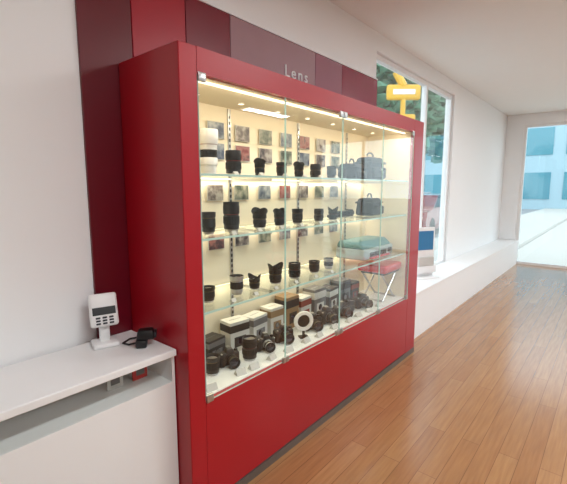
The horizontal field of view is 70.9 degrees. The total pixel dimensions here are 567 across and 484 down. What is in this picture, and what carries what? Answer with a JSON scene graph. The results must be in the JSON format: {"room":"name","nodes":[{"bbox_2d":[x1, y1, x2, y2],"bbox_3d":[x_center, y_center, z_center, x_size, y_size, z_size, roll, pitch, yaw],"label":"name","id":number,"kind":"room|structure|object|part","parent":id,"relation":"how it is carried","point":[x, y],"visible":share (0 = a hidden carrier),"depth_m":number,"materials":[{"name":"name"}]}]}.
{"room":"electronics store","nodes":[
{"label":"electronics store","id":0,"kind":"room"},
{"bbox_2d":[0,0,507,367],"bbox_3d":[0.497,-0.419,3.470,0.120,2.900,12.000,6,10,39],"label":"wall","id":1,"kind":"structure","parent":0,"point":[46,274],"depth_m":1.68,"materials":[{"name":"white paint"}]},
{"bbox_2d":[75,0,132,338],"bbox_3d":[-0.783,0.009,1.876,0.015,2.480,0.242,6,10,39],"label":"wall panel","id":2,"kind":"object","parent":1,"relation":"attached to","point":[104,36],"visible":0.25,"depth_m":1.79,"materials":[{"name":"red paint"}]},
{"bbox_2d":[130,0,185,56],"bbox_3d":[-0.607,-0.019,2.085,0.015,2.480,0.300,6,10,39],"label":"wall panel","id":3,"kind":"object","parent":1,"relation":"attached to","point":[155,24],"depth_m":1.92,"materials":[{"name":"red paint"}]},
{"bbox_2d":[184,0,229,56],"bbox_3d":[-0.410,-0.051,2.318,0.015,2.480,0.306,6,10,39],"label":"wall panel","id":4,"kind":"object","parent":1,"relation":"attached to","point":[207,27],"visible":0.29,"depth_m":2.15,"materials":[{"name":"red paint"}]},
{"bbox_2d":[230,15,314,85],"bbox_3d":[-0.041,-0.110,2.756,0.015,2.480,0.836,6,10,39],"label":"wall panel","id":5,"kind":"object","parent":1,"relation":"attached to","point":[249,43],"visible":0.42,"depth_m":2.53,"materials":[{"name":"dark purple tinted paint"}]},
{"bbox_2d":[285,64,307,82],"bbox_3d":[0.091,-1.162,2.755,0.006,0.076,0.249,6,10,39],"label":"sign lettering","id":6,"kind":"object","parent":5,"relation":"attached to","point":[292,74],"depth_m":2.74,"materials":[{"name":"white paint"}]},
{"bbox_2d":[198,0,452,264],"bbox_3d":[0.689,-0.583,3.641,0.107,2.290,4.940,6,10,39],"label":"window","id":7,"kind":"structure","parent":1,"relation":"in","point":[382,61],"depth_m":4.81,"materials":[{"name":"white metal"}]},
{"bbox_2d":[315,53,341,94],"bbox_3d":[0.347,-0.172,3.216,0.015,2.480,0.366,6,10,39],"label":"wall panel","id":8,"kind":"object","parent":1,"relation":"attached to","point":[328,73],"visible":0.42,"depth_m":3.05,"materials":[{"name":"red paint"}]},
{"bbox_2d":[342,65,376,105],"bbox_3d":[0.661,-0.223,3.588,0.015,2.480,0.606,6,10,39],"label":"wall panel","id":9,"kind":"object","parent":1,"relation":"attached to","point":[356,85],"visible":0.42,"depth_m":3.41,"materials":[{"name":"red paint"}]},
{"bbox_2d":[248,264,566,483],"bbox_3d":[2.768,1.322,1.789,6.000,0.100,12.200,6,10,39],"label":"floor","id":10,"kind":"structure","parent":0,"point":[480,397],"depth_m":2.73,"materials":[{"name":"brown wood"}]},
{"bbox_2d":[0,330,178,483],"bbox_3d":[-1.204,0.945,1.186,0.373,0.810,1.865,6,10,39],"label":"counter","id":11,"kind":"object","parent":10,"relation":"on","point":[60,423],"depth_m":1.53,"materials":[{"name":"white laminate"}]},
{"bbox_2d":[87,292,119,349],"bbox_3d":[-0.790,0.342,1.752,0.115,0.232,0.096,-5,9,-33],"label":"payment terminal","id":12,"kind":"object","parent":11,"relation":"on","point":[103,309],"visible":1,"depth_m":1.74,"materials":[{"name":"white plastic"}]},
{"bbox_2d":[106,367,146,391],"bbox_3d":[-0.676,0.569,1.722,0.012,0.090,0.185,6,10,39],"label":"packs","id":13,"kind":"object","parent":11,"relation":"on","point":[118,382],"visible":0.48,"depth_m":1.70,"materials":[{"name":"white cardboard"}]},
{"bbox_2d":[122,327,156,348],"bbox_3d":[-0.639,0.417,1.777,0.167,0.076,0.112,6,10,37],"label":"barcode scanner","id":14,"kind":"object","parent":11,"relation":"on","point":[143,334],"visible":1,"depth_m":1.73,"materials":[{"name":"black plastic"}]},
{"bbox_2d":[119,40,423,483],"bbox_3d":[0.234,0.103,2.743,0.456,2.060,2.510,6,10,39],"label":"display cabinet","id":15,"kind":"object","parent":10,"relation":"on","point":[231,433],"visible":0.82,"depth_m":2.20,"materials":[{"name":"red paint"}]},
{"bbox_2d":[200,128,217,173],"bbox_3d":[-0.358,-0.426,1.897,0.096,0.210,0.115,-1,8,-6],"label":"lens","id":16,"kind":"object","parent":15,"relation":"on","point":[208,136],"visible":0.84,"depth_m":1.85,"materials":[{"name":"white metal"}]},
{"bbox_2d":[202,212,215,233],"bbox_3d":[-0.363,-0.092,1.925,0.072,0.105,0.072,7,10,42],"label":"lens","id":17,"kind":"object","parent":15,"relation":"in","point":[208,218],"visible":0.91,"depth_m":1.90,"materials":[{"name":"black plastic"}]},
{"bbox_2d":[204,285,214,302],"bbox_3d":[-0.368,0.255,1.950,0.068,0.075,0.068,3,8,18],"label":"lens","id":18,"kind":"object","parent":15,"relation":"in","point":[209,290],"visible":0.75,"depth_m":1.93,"materials":[{"name":"black plastic"}]},
{"bbox_2d":[206,353,219,375],"bbox_3d":[-0.364,0.628,2.037,0.080,0.095,0.080,-2,8,-17],"label":"lens","id":19,"kind":"object","parent":15,"relation":"in","point":[212,359],"visible":0.87,"depth_m":2.01,"materials":[{"name":"black plastic"}]},
{"bbox_2d":[205,332,225,353],"bbox_3d":[-0.406,0.590,2.231,0.103,0.121,0.131,5,9,34],"label":"product box","id":20,"kind":"object","parent":15,"relation":"in","point":[214,342],"visible":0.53,"depth_m":2.20,"materials":[{"name":"black cardboard"}]},
{"bbox_2d":[207,184,223,200],"bbox_3d":[-0.385,-0.279,2.247,0.005,0.091,0.118,6,10,39],"label":"photo prints","id":21,"kind":"object","parent":15,"relation":"attached to","point":[215,192],"depth_m":2.24,"materials":[{"name":"paper"}]},
{"bbox_2d":[207,120,224,159],"bbox_3d":[-0.376,-0.565,2.219,0.005,0.205,0.120,6,10,39],"label":"photo prints","id":22,"kind":"object","parent":15,"relation":"attached to","point":[219,126],"depth_m":2.24,"materials":[{"name":"paper"}]},
{"bbox_2d":[208,233,224,250],"bbox_3d":[-0.386,-0.001,2.284,0.005,0.091,0.120,6,10,39],"label":"photo prints","id":23,"kind":"object","parent":15,"relation":"attached to","point":[212,244],"depth_m":2.28,"materials":[{"name":"multicoloured paper"}]},
{"bbox_2d":[218,345,239,368],"bbox_3d":[-0.285,0.615,2.123,0.125,0.098,0.105,-4,9,-27],"label":"camera","id":24,"kind":"object","parent":15,"relation":"in","point":[229,356],"visible":0.94,"depth_m":2.10,"materials":[{"name":"black plastic"}]},
{"bbox_2d":[223,202,239,231],"bbox_3d":[-0.267,-0.130,2.036,0.084,0.150,0.084,5,9,33],"label":"lens","id":25,"kind":"object","parent":15,"relation":"in","point":[231,218],"visible":1,"depth_m":2.00,"materials":[{"name":"black rubber"}]},
{"bbox_2d":[225,150,241,174],"bbox_3d":[-0.255,-0.402,2.029,0.082,0.125,0.082,-2,8,-16],"label":"lens","id":26,"kind":"object","parent":15,"relation":"on","point":[232,157],"visible":0.82,"depth_m":2.00,"materials":[{"name":"black plastic"}]},
{"bbox_2d":[220,315,249,350],"bbox_3d":[-0.286,0.543,2.354,0.141,0.181,0.103,-7,11,-44],"label":"product box","id":27,"kind":"object","parent":15,"relation":"in","point":[234,328],"visible":0.78,"depth_m":2.31,"materials":[{"name":"white cardboard"}]},
{"bbox_2d":[229,274,243,294],"bbox_3d":[-0.246,0.224,2.093,0.074,0.098,0.074,0,8,1],"label":"lens","id":28,"kind":"object","parent":15,"relation":"in","point":[236,280],"visible":1,"depth_m":2.07,"materials":[{"name":"black plastic"}]},
{"bbox_3d":[-0.168,-0.008,1.898,0.016,1.420,0.552,6,10,40],"label":"glass door","id":29,"kind":"part","parent":15,"relation":"part of","materials":[{"name":"glass"}]},
{"bbox_2d":[234,185,248,199],"bbox_3d":[-0.254,-0.298,2.402,0.005,0.085,0.119,6,10,39],"label":"photo prints","id":30,"kind":"object","parent":15,"relation":"attached to","point":[241,192],"depth_m":2.40,"materials":[{"name":"paper"}]},
{"bbox_2d":[235,231,248,246],"bbox_3d":[-0.255,-0.022,2.439,0.005,0.090,0.112,6,10,39],"label":"photo prints","id":31,"kind":"object","parent":15,"relation":"attached to","point":[244,240],"depth_m":2.44,"materials":[{"name":"paper"}]},
{"bbox_2d":[235,125,249,161],"bbox_3d":[-0.245,-0.585,2.375,0.005,0.205,0.118,6,10,39],"label":"photo prints","id":32,"kind":"object","parent":15,"relation":"attached to","point":[242,133],"depth_m":2.38,"materials":[{"name":"multicoloured paper"}]},
{"bbox_2d":[242,335,256,360],"bbox_3d":[-0.189,0.590,2.212,0.084,0.125,0.084,5,9,32],"label":"lens","id":33,"kind":"object","parent":15,"relation":"in","point":[249,342],"visible":1,"depth_m":2.18,"materials":[{"name":"black plastic"}]},
{"bbox_2d":[241,310,267,336],"bbox_3d":[-0.182,0.531,2.494,0.103,0.166,0.141,5,9,34],"label":"product box","id":34,"kind":"object","parent":15,"relation":"in","point":[258,320],"visible":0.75,"depth_m":2.46,"materials":[{"name":"white cardboard"}]},
{"bbox_2d":[248,273,260,289],"bbox_3d":[-0.160,0.216,2.196,0.074,0.086,0.074,3,8,22],"label":"lens","id":35,"kind":"object","parent":15,"relation":"in","point":[254,281],"visible":1,"depth_m":2.18,"materials":[{"name":"black plastic"}]},
{"bbox_2d":[251,207,267,228],"bbox_3d":[-0.132,-0.134,2.198,0.092,0.115,0.092,-5,9,-34],"label":"lens","id":36,"kind":"object","parent":15,"relation":"in","point":[259,215],"visible":0.98,"depth_m":2.17,"materials":[{"name":"black plastic"}]},
{"bbox_2d":[253,158,265,174],"bbox_3d":[-0.130,-0.409,2.179,0.068,0.099,0.068,2,8,14],"label":"lens","id":37,"kind":"object","parent":15,"relation":"on","point":[259,164],"visible":0.82,"depth_m":2.16,"materials":[{"name":"black plastic"}]},
{"bbox_2d":[258,185,270,198],"bbox_3d":[-0.123,-0.321,2.558,0.005,0.084,0.114,6,10,39],"label":"photo prints","id":38,"kind":"object","parent":15,"relation":"attached to","point":[264,191],"depth_m":2.56,"materials":[{"name":"paper"}]},
{"bbox_2d":[258,228,270,242],"bbox_3d":[-0.125,-0.043,2.593,0.005,0.091,0.116,6,10,39],"label":"photo prints","id":39,"kind":"object","parent":15,"relation":"attached to","point":[262,238],"depth_m":2.59,"materials":[{"name":"paper"}]},
{"bbox_2d":[259,129,271,162],"bbox_3d":[-0.115,-0.608,2.528,0.005,0.202,0.114,6,10,39],"label":"photo prints","id":40,"kind":"object","parent":15,"relation":"attached to","point":[265,136],"depth_m":2.53,"materials":[{"name":"paper"}]},
{"bbox_2d":[257,332,275,352],"bbox_3d":[-0.100,0.587,2.329,0.125,0.098,0.105,-3,8,-21],"label":"camera","id":41,"kind":"object","parent":15,"relation":"in","point":[266,342],"visible":0.9,"depth_m":2.31,"materials":[{"name":"black plastic"}]},
{"bbox_2d":[260,303,283,334],"bbox_3d":[-0.076,0.507,2.619,0.103,0.181,0.121,7,10,42],"label":"product box","id":42,"kind":"object","parent":15,"relation":"in","point":[275,312],"visible":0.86,"depth_m":2.57,"materials":[{"name":"white cardboard"}]},
{"bbox_2d":[268,262,282,283],"bbox_3d":[-0.048,0.180,2.327,0.092,0.122,0.092,-5,9,-33],"label":"lens","id":43,"kind":"object","parent":15,"relation":"in","point":[275,271],"visible":1,"depth_m":2.30,"materials":[{"name":"black plastic"}]},
{"bbox_2d":[273,208,283,225],"bbox_3d":[-0.023,-0.146,2.328,0.078,0.106,0.078,4,9,28],"label":"lens","id":44,"kind":"object","parent":15,"relation":"in","point":[278,213],"visible":0.84,"depth_m":2.30,"materials":[{"name":"black plastic"}]},
{"bbox_2d":[276,162,286,175],"bbox_3d":[-0.011,-0.421,2.321,0.064,0.085,0.064,3,8,18],"label":"lens","id":45,"kind":"object","parent":15,"relation":"on","point":[280,165],"visible":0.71,"depth_m":2.29,"materials":[{"name":"black plastic"}]},
{"bbox_2d":[273,323,294,343],"bbox_3d":[0.009,0.567,2.456,0.132,0.104,0.112,-3,8,-21],"label":"camera","id":46,"kind":"object","parent":15,"relation":"in","point":[278,333],"visible":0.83,"depth_m":2.43,"materials":[{"name":"black plastic"}]},
{"bbox_2d":[279,226,289,239],"bbox_3d":[0.006,-0.062,2.748,0.005,0.087,0.108,6,10,39],"label":"photo prints","id":47,"kind":"object","parent":15,"relation":"attached to","point":[281,234],"depth_m":2.74,"materials":[{"name":"grey paper"}]},
{"bbox_2d":[230,171,339,301],"bbox_3d":[0.054,-0.069,2.273,0.024,0.631,0.968,6,10,39],"label":"price tags","id":48,"kind":"object","parent":15,"relation":"attached to","point":[234,172],"visible":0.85,"depth_m":2.19,"materials":[{"name":"white paper"}]},
{"bbox_2d":[279,185,290,198],"bbox_3d":[0.009,-0.341,2.715,0.005,0.089,0.117,6,10,39],"label":"photo prints","id":49,"kind":"object","parent":15,"relation":"attached to","point":[281,187],"depth_m":2.70,"materials":[{"name":"red paper"}]},
{"bbox_2d":[280,132,291,164],"bbox_3d":[0.016,-0.628,2.684,0.005,0.205,0.117,6,10,39],"label":"photo prints","id":50,"kind":"object","parent":15,"relation":"attached to","point":[288,136],"depth_m":2.69,"materials":[{"name":"grey paper"}]},
{"bbox_2d":[274,292,298,327],"bbox_3d":[0.024,0.471,2.734,0.113,0.221,0.131,6,10,39],"label":"product box","id":51,"kind":"object","parent":15,"relation":"in","point":[292,300],"visible":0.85,"depth_m":2.69,"materials":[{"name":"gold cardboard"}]},
{"bbox_2d":[207,302,381,392],"bbox_3d":[0.212,0.593,2.545,0.060,0.030,1.802,6,10,39],"label":"price tags","id":52,"kind":"object","parent":15,"relation":"attached to","point":[211,387],"visible":0.92,"depth_m":2.24,"materials":[{"name":"white paper"}]},
{"bbox_2d":[288,262,300,278],"bbox_3d":[0.068,0.175,2.466,0.076,0.095,0.076,5,9,30],"label":"lens","id":53,"kind":"object","parent":15,"relation":"in","point":[294,271],"visible":1,"depth_m":2.44,"materials":[{"name":"black plastic"}]},
{"bbox_2d":[292,209,302,223],"bbox_3d":[0.086,-0.158,2.458,0.070,0.093,0.070,3,8,24],"label":"lens","id":54,"kind":"object","parent":15,"relation":"in","point":[297,214],"visible":0.98,"depth_m":2.43,"materials":[{"name":"black plastic"}]},
{"bbox_2d":[293,161,304,176],"bbox_3d":[0.094,-0.444,2.445,0.070,0.098,0.070,4,9,27],"label":"lens","id":55,"kind":"object","parent":15,"relation":"on","point":[298,166],"visible":0.87,"depth_m":2.42,"materials":[{"name":"black plastic"}]},
{"bbox_2d":[298,185,307,197],"bbox_3d":[0.140,-0.364,2.869,0.005,0.087,0.108,6,10,39],"label":"photo prints","id":56,"kind":"object","parent":15,"relation":"attached to","point":[302,189],"depth_m":2.87,"materials":[{"name":"paper"}]},
{"bbox_2d":[298,224,307,236],"bbox_3d":[0.142,-0.084,2.909,0.005,0.086,0.110,6,10,39],"label":"photo prints","id":57,"kind":"object","parent":15,"relation":"attached to","point":[301,232],"depth_m":2.91,"materials":[{"name":"paper"}]},
{"bbox_2d":[294,311,312,338],"bbox_3d":[0.128,0.522,2.531,0.132,0.174,0.050,-2,8,-16],"label":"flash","id":58,"kind":"object","parent":15,"relation":"in","point":[303,320],"visible":0.96,"depth_m":2.53,"materials":[{"name":"white plastic"}]},
{"bbox_2d":[299,135,309,165],"bbox_3d":[0.149,-0.650,2.842,0.005,0.204,0.121,6,10,39],"label":"photo prints","id":59,"kind":"object","parent":15,"relation":"attached to","point":[304,142],"depth_m":2.84,"materials":[{"name":"paper"}]},
{"bbox_2d":[299,293,311,311],"bbox_3d":[0.123,0.475,2.854,0.103,0.181,0.131,6,10,37],"label":"product box","id":60,"kind":"object","parent":15,"relation":"in","point":[305,300],"visible":0.26,"depth_m":2.82,"materials":[{"name":"white cardboard"}]},
{"bbox_2d":[302,285,325,314],"bbox_3d":[0.232,0.443,2.982,0.113,0.211,0.151,6,10,39],"label":"product box","id":61,"kind":"object","parent":15,"relation":"in","point":[317,292],"visible":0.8,"depth_m":2.93,"materials":[{"name":"grey cardboard"}]},
{"bbox_2d":[309,260,319,272],"bbox_3d":[0.203,0.162,2.626,0.074,0.078,0.074,-4,9,-28],"label":"lens","id":62,"kind":"object","parent":15,"relation":"in","point":[314,265],"visible":1,"depth_m":2.60,"materials":[{"name":"black plastic"}]},
{"bbox_3d":[0.188,-0.065,2.320,0.016,1.420,0.552,6,10,39],"label":"glass door","id":63,"kind":"part","parent":15,"relation":"part of","materials":[{"name":"glass"}]},
{"bbox_2d":[306,312,323,331],"bbox_3d":[0.204,0.536,2.668,0.140,0.109,0.118,-3,8,-21],"label":"camera","id":64,"kind":"object","parent":15,"relation":"in","point":[317,325],"visible":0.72,"depth_m":2.63,"materials":[{"name":"black plastic"}]},
{"bbox_2d":[310,164,320,176],"bbox_3d":[0.207,-0.458,2.579,0.070,0.090,0.070,6,10,37],"label":"lens","id":65,"kind":"object","parent":15,"relation":"on","point":[315,169],"visible":0.88,"depth_m":2.55,"materials":[{"name":"black plastic"}]},
{"bbox_2d":[314,224,322,234],"bbox_3d":[0.268,-0.100,3.059,0.005,0.077,0.108,6,10,39],"label":"photo prints","id":66,"kind":"object","parent":15,"relation":"attached to","point":[317,230],"depth_m":3.06,"materials":[{"name":"paper"}]},
{"bbox_2d":[314,209,323,221],"bbox_3d":[0.234,-0.177,2.633,0.064,0.085,0.064,-5,9,-33],"label":"lens","id":67,"kind":"object","parent":15,"relation":"in","point":[318,213],"visible":0.96,"depth_m":2.61,"materials":[{"name":"black plastic"}]},
{"bbox_2d":[314,185,323,197],"bbox_3d":[0.269,-0.383,3.022,0.005,0.091,0.119,6,10,39],"label":"photo prints","id":68,"kind":"object","parent":15,"relation":"attached to","point":[319,189],"depth_m":3.02,"materials":[{"name":"paper"}]},
{"bbox_2d":[316,138,325,166],"bbox_3d":[0.281,-0.671,2.997,0.005,0.202,0.120,6,10,39],"label":"photo prints","id":69,"kind":"object","parent":15,"relation":"attached to","point":[320,143],"depth_m":2.99,"materials":[{"name":"paper"}]},
{"bbox_2d":[317,305,338,324],"bbox_3d":[0.319,0.515,2.798,0.147,0.115,0.124,-5,9,-33],"label":"camera","id":70,"kind":"object","parent":15,"relation":"in","point":[327,313],"visible":0.91,"depth_m":2.77,"materials":[{"name":"black plastic"}]},
{"bbox_2d":[324,257,333,268],"bbox_3d":[0.312,0.148,2.756,0.068,0.072,0.068,-6,10,-38],"label":"lens","id":71,"kind":"object","parent":15,"relation":"in","point":[328,261],"visible":1,"depth_m":2.73,"materials":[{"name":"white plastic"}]},
{"bbox_2d":[323,284,337,306],"bbox_3d":[0.347,0.439,3.120,0.113,0.181,0.141,5,9,34],"label":"product box","id":72,"kind":"object","parent":15,"relation":"in","point":[331,290],"visible":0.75,"depth_m":3.07,"materials":[{"name":"grey cardboard"}]},
{"bbox_2d":[327,166,336,177],"bbox_3d":[0.329,-0.475,2.723,0.068,0.085,0.068,-3,8,-23],"label":"lens","id":73,"kind":"object","parent":15,"relation":"on","point":[331,170],"visible":0.88,"depth_m":2.70,"materials":[{"name":"grey plastic"}]},
{"bbox_2d":[328,207,337,219],"bbox_3d":[0.343,-0.199,2.762,0.074,0.094,0.074,-2,8,-12],"label":"lens","id":74,"kind":"object","parent":15,"relation":"in","point":[332,213],"visible":0.99,"depth_m":2.74,"materials":[{"name":"grey plastic"}]},
{"bbox_2d":[329,220,337,231],"bbox_3d":[0.403,-0.128,3.218,0.005,0.091,0.120,6,10,39],"label":"photo prints","id":75,"kind":"object","parent":15,"relation":"attached to","point":[332,228],"depth_m":3.21,"materials":[{"name":"paper"}]},
{"bbox_2d":[330,186,337,196],"bbox_3d":[0.402,-0.403,3.180,0.005,0.080,0.105,6,10,39],"label":"photo prints","id":76,"kind":"object","parent":15,"relation":"attached to","point":[333,189],"depth_m":3.18,"materials":[{"name":"paper"}]},
{"bbox_2d":[331,141,339,166],"bbox_3d":[0.411,-0.697,3.151,0.005,0.192,0.122,6,10,39],"label":"photo prints","id":77,"kind":"object","parent":15,"relation":"attached to","point":[335,146],"depth_m":3.15,"materials":[{"name":"grey paper"}]},
{"bbox_2d":[329,277,350,301],"bbox_3d":[0.463,0.406,3.255,0.113,0.211,0.141,7,10,42],"label":"product box","id":78,"kind":"object","parent":15,"relation":"in","point":[345,282],"visible":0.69,"depth_m":3.21,"materials":[{"name":"black cardboard"}]},
{"bbox_2d":[327,209,353,217],"bbox_3d":[0.448,-0.220,3.049,0.052,0.054,0.336,6,10,39],"label":"tripod","id":79,"kind":"object","parent":15,"relation":"on","point":[348,212],"visible":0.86,"depth_m":3.07,"materials":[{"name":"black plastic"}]},
{"bbox_2d":[338,168,346,177],"bbox_3d":[0.418,-0.486,2.830,0.066,0.078,0.066,4,9,30],"label":"lens","id":80,"kind":"object","parent":15,"relation":"on","point":[339,169],"visible":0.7,"depth_m":2.81,"materials":[{"name":"black plastic"}]},
{"bbox_2d":[333,301,352,317],"bbox_3d":[0.445,0.499,2.937,0.140,0.109,0.118,-4,9,-27],"label":"camera","id":81,"kind":"object","parent":15,"relation":"in","point":[345,310],"visible":0.88,"depth_m":2.91,"materials":[{"name":"black plastic"}]},
{"bbox_2d":[345,298,354,311],"bbox_3d":[0.514,0.490,3.078,0.076,0.090,0.076,-1,8,-10],"label":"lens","id":82,"kind":"object","parent":15,"relation":"in","point":[351,302],"visible":0.63,"depth_m":3.05,"materials":[{"name":"black plastic"}]},
{"bbox_2d":[337,158,366,178],"bbox_3d":[0.529,-0.555,3.032,0.186,0.160,0.195,5,9,34],"label":"camera bag","id":83,"kind":"object","parent":15,"relation":"on","point":[354,171],"visible":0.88,"depth_m":2.95,"materials":[{"name":"black fabric"}]},
{"bbox_2d":[350,280,358,298],"bbox_3d":[0.564,0.412,3.394,0.113,0.161,0.131,6,10,39],"label":"product box","id":84,"kind":"object","parent":15,"relation":"in","point":[354,289],"visible":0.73,"depth_m":3.35,"materials":[{"name":"black cardboard"}]},
{"bbox_3d":[0.544,-0.122,2.742,0.016,1.420,0.552,6,10,40],"label":"glass door","id":85,"kind":"part","parent":15,"relation":"part of","materials":[{"name":"glass"}]},
{"bbox_2d":[353,292,372,308],"bbox_3d":[0.634,0.467,3.157,0.147,0.115,0.124,-5,9,-33],"label":"camera","id":86,"kind":"object","parent":15,"relation":"in","point":[362,300],"visible":0.94,"depth_m":3.13,"materials":[{"name":"black plastic"}]},
{"bbox_2d":[336,235,391,260],"bbox_3d":[0.686,0.042,3.280,0.290,0.140,0.500,6,10,39],"label":"printer","id":87,"kind":"object","parent":15,"relation":"in","point":[362,248],"visible":0.98,"depth_m":3.14,"materials":[{"name":"white plastic"}]},
{"bbox_2d":[355,193,383,215],"bbox_3d":[0.711,-0.309,3.253,0.187,0.180,0.214,5,9,34],"label":"camera bag","id":88,"kind":"object","parent":15,"relation":"on","point":[367,206],"visible":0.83,"depth_m":3.18,"materials":[{"name":"black fabric"}]},
{"bbox_2d":[355,152,385,179],"bbox_3d":[0.703,-0.609,3.204,0.225,0.220,0.197,-7,11,-44],"label":"camera bag","id":89,"kind":"object","parent":15,"relation":"on","point":[373,165],"visible":0.84,"depth_m":3.12,"materials":[{"name":"black fabric"}]},
{"bbox_2d":[358,259,400,301],"bbox_3d":[0.826,0.329,3.432,0.260,0.314,0.320,6,10,39],"label":"folding stool","id":90,"kind":"object","parent":15,"relation":"in","point":[387,267],"visible":0.87,"depth_m":3.35,"materials":[{"name":"fabric"}]},
{"bbox_3d":[0.901,-0.180,3.165,0.016,1.420,0.552,6,10,39],"label":"glass door","id":91,"kind":"part","parent":15,"relation":"part of","materials":[{"name":"glass"}]},
{"bbox_2d":[414,239,518,338],"bbox_3d":[2.760,0.471,5.939,0.355,0.475,5.505,6,10,39],"label":"window ledge","id":92,"kind":"object","parent":10,"relation":"on","point":[462,276],"visible":0.64,"depth_m":5.19,"materials":[{"name":"white paint"}]},
{"bbox_2d":[417,227,439,279],"bbox_3d":[1.628,0.124,4.562,0.300,0.580,0.160,-3,8,-21],"label":"stand","id":93,"kind":"object","parent":92,"relation":"on","point":[426,267],"visible":0.76,"depth_m":4.57,"materials":[{"name":"white plastic"}]},
{"bbox_2d":[329,0,566,115],"bbox_3d":[2.768,-1.651,1.387,6.000,0.100,12.200,6,10,39],"label":"ceiling","id":94,"kind":"structure","parent":0,"point":[511,55],"depth_m":3.78,"materials":[{"name":"paint"}]},
{"bbox_2d":[499,110,566,239],"bbox_3d":[6.603,-0.791,6.226,5.920,2.900,0.100,6,10,39],"label":"wall","id":95,"kind":"structure","parent":0,"point":[516,124],"depth_m":7.82,"materials":[{"name":"white paint"}]},
{"bbox_2d":[516,122,566,268],"bbox_3d":[6.611,-0.691,6.233,5.100,2.700,0.060,6,10,39],"label":"window","id":96,"kind":"structure","parent":95,"relation":"in","point":[526,127],"depth_m":7.73,"materials":[{"name":"white metal"}]},
{"label":"outside","id":97,"kind":"structure","parent":0,"visible":0},
{"bbox_2d":[517,220,566,265],"bbox_3d":[32.941,-0.693,17.591,31.940,0.100,50.850,6,10,39],"label":"ground","id":98,"kind":"structure","parent":97,"point":[550,247],"depth_m":10.79,"materials":[{"name":"white concrete"}]},
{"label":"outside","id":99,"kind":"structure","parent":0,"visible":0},
{"bbox_2d":[434,208,566,260],"bbox_3d":[-1.331,-3.085,34.906,43.050,0.200,68.000,6,10,39],"label":"ground","id":100,"kind":"structure","parent":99,"point":[534,223],"depth_m":17.29,"materials":[{"name":"concrete"}]},
{"bbox_2d":[386,72,420,118],"bbox_3d":[2.414,-1.642,8.198,0.616,4.096,0.400,-4,9,-27],"label":"street sign","id":101,"kind":"object","parent":100,"relation":"on","point":[403,91],"visible":0.52,"depth_m":7.96,"materials":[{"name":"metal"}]},
{"bbox_2d":[376,64,441,146],"bbox_3d":[2.963,-2.605,10.924,2.564,5.480,2.594,6,10,39],"label":"street tree","id":102,"kind":"object","parent":100,"relation":"on","point":[412,106],"visible":0.16,"depth_m":10.00,"materials":[{"name":"green plant"}]},
{"bbox_2d":[376,71,444,137],"bbox_3d":[4.197,-3.619,15.020,3.555,6.393,3.345,6,10,39],"label":"street tree","id":103,"kind":"object","parent":100,"relation":"on","point":[430,129],"visible":0.02,"depth_m":14.54,"materials":[{"name":"green plant"}]},
{"bbox_2d":[422,194,440,228],"bbox_3d":[5.005,-1.070,14.705,1.680,1.420,4.320,5,9,34],"label":"parked car","id":104,"kind":"object","parent":100,"relation":"on","point":[430,215],"visible":0.09,"depth_m":13.37,"materials":[{"name":"red paint"}]},
{"bbox_2d":[425,91,445,163],"bbox_3d":[7.776,-4.104,18.557,3.930,6.405,3.818,6,10,39],"label":"street tree","id":105,"kind":"object","parent":100,"relation":"on","point":[435,151],"visible":0.11,"depth_m":17.77,"materials":[{"name":"green plant"}]},
{"bbox_2d":[423,125,566,209],"bbox_3d":[20.398,-8.268,32.938,32.000,11.000,6.050,6,10,39],"label":"building","id":106,"kind":"structure","parent":100,"relation":"on","point":[545,174],"depth_m":30.06,"materials":[{"name":"concrete"}]}
]}

